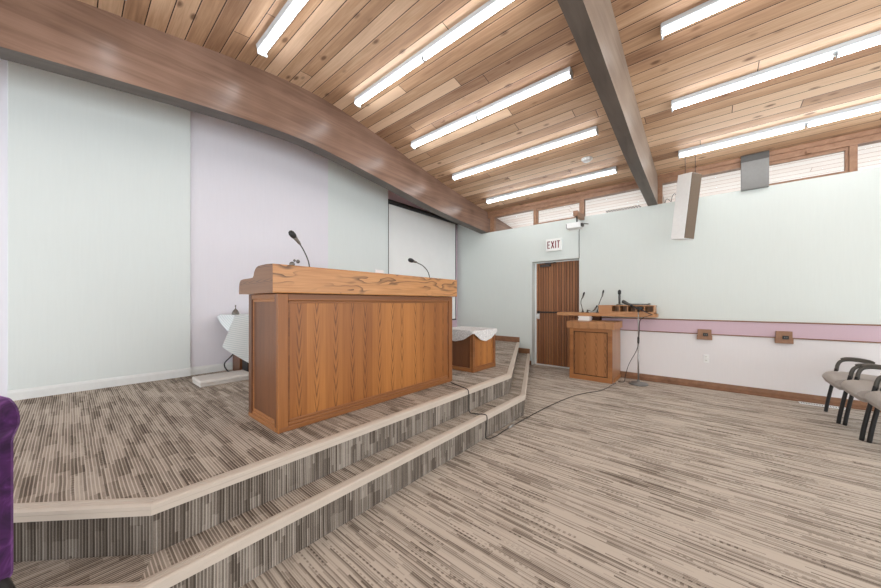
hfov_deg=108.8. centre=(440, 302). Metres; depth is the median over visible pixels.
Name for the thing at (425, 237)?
projection screen
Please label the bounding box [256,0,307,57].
fluorescent fixture
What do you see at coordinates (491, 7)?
fluorescent fixture
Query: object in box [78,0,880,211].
ceiling
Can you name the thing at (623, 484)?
floor
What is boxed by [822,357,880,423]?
armchair
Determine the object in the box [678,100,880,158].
fluorescent fixture
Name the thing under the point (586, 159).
smoke detector
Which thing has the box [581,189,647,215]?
window
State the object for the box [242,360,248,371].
equipment box
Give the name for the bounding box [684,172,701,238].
grille
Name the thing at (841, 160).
window
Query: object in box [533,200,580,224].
window
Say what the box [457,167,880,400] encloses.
wall
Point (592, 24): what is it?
beam
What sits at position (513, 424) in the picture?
cable
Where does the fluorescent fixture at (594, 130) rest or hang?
attached to the ceiling
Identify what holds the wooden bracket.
attached to the wall at (808, 250)
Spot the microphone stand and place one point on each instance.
(638, 382)
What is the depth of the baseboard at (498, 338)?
6.51 m
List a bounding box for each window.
[490,210,532,231]
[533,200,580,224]
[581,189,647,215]
[658,169,740,203]
[769,144,857,185]
[858,141,880,170]
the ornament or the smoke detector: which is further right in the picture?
the smoke detector
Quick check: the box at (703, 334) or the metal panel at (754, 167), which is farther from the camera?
the box at (703, 334)
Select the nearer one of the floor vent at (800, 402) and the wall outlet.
the floor vent at (800, 402)
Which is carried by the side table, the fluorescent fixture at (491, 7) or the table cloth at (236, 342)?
the table cloth at (236, 342)
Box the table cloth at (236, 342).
[217,314,248,362]
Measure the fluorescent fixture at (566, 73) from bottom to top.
0.099 m
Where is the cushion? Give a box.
[192,370,248,387]
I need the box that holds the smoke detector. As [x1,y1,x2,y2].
[581,156,592,162]
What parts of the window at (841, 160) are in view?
pane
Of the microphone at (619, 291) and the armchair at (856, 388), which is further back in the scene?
the microphone at (619, 291)
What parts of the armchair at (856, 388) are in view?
leg, seat, arm frame, leg, arm frame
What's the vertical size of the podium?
1.055 m
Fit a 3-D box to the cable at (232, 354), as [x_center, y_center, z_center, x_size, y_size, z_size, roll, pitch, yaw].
[-2.358,0.637,3.569,0.112,0.360,0.155,0,0,40]
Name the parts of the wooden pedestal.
frame, frame, panel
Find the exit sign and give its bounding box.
[546,238,561,251]
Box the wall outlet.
[703,354,708,362]
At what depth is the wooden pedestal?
3.80 m
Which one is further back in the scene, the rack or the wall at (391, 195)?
the wall at (391, 195)
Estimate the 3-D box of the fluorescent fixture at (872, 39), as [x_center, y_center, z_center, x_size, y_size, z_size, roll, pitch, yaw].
[3.417,-2.156,2.733,2.292,0.096,0.107,0,0,40]
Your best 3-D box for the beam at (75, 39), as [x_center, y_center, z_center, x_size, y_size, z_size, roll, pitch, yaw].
[-1.622,-1.906,3.942,0.180,1.332,10.900,0,0,40]
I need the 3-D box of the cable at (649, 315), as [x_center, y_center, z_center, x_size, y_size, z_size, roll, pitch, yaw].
[2.959,0.709,4.807,0.438,1.066,0.057,0,0,33]
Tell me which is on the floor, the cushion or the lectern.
the lectern
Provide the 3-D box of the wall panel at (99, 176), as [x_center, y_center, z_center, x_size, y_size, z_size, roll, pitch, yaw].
[-3.292,-0.710,3.156,0.295,3.900,1.206,0,0,40]
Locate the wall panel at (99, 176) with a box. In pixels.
[8,61,189,390]
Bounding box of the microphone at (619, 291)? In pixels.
[616,290,622,304]
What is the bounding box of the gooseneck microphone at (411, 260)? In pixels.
[408,258,429,277]
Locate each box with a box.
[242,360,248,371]
[697,329,711,339]
[775,331,793,343]
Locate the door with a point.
(556, 282)
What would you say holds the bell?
on the table cloth at (236, 342)
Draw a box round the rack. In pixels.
[598,305,656,313]
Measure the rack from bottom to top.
0.129 m
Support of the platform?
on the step
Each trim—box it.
[488,128,880,218]
[602,318,880,341]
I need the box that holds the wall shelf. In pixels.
[557,312,657,320]
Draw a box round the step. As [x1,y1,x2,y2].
[10,353,529,587]
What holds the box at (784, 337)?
attached to the wall at (808, 250)
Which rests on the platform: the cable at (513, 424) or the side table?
the side table
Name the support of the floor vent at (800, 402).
in the floor
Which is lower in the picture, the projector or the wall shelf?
the wall shelf
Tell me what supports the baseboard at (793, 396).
attached to the wall at (808, 250)
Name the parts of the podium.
rail, panel, rail, moulding, panel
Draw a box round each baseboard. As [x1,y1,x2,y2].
[7,362,232,400]
[495,335,530,364]
[620,371,880,412]
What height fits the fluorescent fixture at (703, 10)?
0.099 m
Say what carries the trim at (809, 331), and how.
attached to the wall at (808, 250)
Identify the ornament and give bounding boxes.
[289,259,299,264]
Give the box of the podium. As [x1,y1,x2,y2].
[239,264,456,433]
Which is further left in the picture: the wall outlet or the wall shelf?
the wall shelf
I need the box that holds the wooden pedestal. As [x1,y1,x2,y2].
[452,330,495,372]
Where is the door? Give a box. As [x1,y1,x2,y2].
[535,259,578,368]
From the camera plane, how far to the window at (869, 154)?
3.65 m
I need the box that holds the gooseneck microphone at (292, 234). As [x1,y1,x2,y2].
[288,230,309,266]
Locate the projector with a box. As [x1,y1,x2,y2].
[566,217,587,230]
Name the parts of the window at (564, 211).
pane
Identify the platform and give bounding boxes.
[13,340,519,561]
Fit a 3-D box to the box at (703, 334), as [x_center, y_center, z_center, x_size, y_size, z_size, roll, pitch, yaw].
[3.803,0.461,4.544,0.170,0.148,0.060,0,0,40]
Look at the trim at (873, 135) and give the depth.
4.50 m
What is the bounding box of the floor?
[240,364,880,587]
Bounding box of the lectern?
[567,320,621,383]
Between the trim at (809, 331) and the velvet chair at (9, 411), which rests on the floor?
the velvet chair at (9, 411)
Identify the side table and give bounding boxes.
[233,316,241,370]
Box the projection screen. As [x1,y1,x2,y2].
[388,199,457,319]
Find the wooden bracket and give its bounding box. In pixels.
[573,210,584,219]
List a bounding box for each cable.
[224,354,232,371]
[451,382,615,438]
[618,315,650,381]
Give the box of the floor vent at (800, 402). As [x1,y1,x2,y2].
[798,401,845,409]
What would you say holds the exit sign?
attached to the wall at (808, 250)
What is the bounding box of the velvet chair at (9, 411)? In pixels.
[0,396,19,587]
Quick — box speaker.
[671,154,701,239]
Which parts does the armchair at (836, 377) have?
leg, leg, seat, arm frame, arm frame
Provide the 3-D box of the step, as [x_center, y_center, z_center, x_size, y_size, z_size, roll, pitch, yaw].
[-1.104,1.129,2.702,9.000,0.223,2.555,0,0,-38]
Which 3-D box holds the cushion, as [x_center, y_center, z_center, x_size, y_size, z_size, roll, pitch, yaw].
[-2.264,0.785,3.287,0.310,0.062,0.470,0,0,40]
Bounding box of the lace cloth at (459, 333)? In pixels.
[452,326,496,340]
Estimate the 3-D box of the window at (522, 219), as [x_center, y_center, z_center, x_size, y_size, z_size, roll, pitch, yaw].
[1.493,-1.698,6.628,1.000,0.325,0.090,0,0,40]
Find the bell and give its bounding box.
[232,305,238,314]
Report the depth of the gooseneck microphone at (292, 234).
2.30 m
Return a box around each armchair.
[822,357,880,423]
[841,364,880,440]
[865,388,880,442]
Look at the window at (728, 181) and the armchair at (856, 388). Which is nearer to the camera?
the armchair at (856, 388)
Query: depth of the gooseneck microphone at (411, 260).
3.22 m
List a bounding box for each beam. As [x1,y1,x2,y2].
[0,0,489,233]
[557,0,657,205]
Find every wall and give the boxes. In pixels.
[0,59,387,396]
[388,190,456,326]
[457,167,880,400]
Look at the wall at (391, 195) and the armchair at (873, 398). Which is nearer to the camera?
the armchair at (873, 398)
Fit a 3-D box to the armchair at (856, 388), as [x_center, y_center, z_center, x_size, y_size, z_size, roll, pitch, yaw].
[4.151,0.766,2.833,0.634,0.952,0.489,0,0,40]
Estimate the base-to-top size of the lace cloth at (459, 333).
0.142 m
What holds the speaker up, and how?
hanging from the ceiling
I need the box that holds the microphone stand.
[621,300,651,385]
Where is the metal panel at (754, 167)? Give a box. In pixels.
[741,150,768,191]
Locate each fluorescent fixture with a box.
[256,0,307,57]
[354,0,513,107]
[411,66,572,149]
[452,126,598,180]
[486,166,617,203]
[660,0,741,39]
[671,30,880,111]
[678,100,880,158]
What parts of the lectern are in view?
panel, moulding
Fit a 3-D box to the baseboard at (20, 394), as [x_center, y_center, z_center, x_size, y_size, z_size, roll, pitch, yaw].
[-2.257,0.772,4.155,0.037,0.088,4.070,0,0,40]
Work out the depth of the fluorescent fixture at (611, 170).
5.35 m
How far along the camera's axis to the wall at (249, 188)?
3.98 m

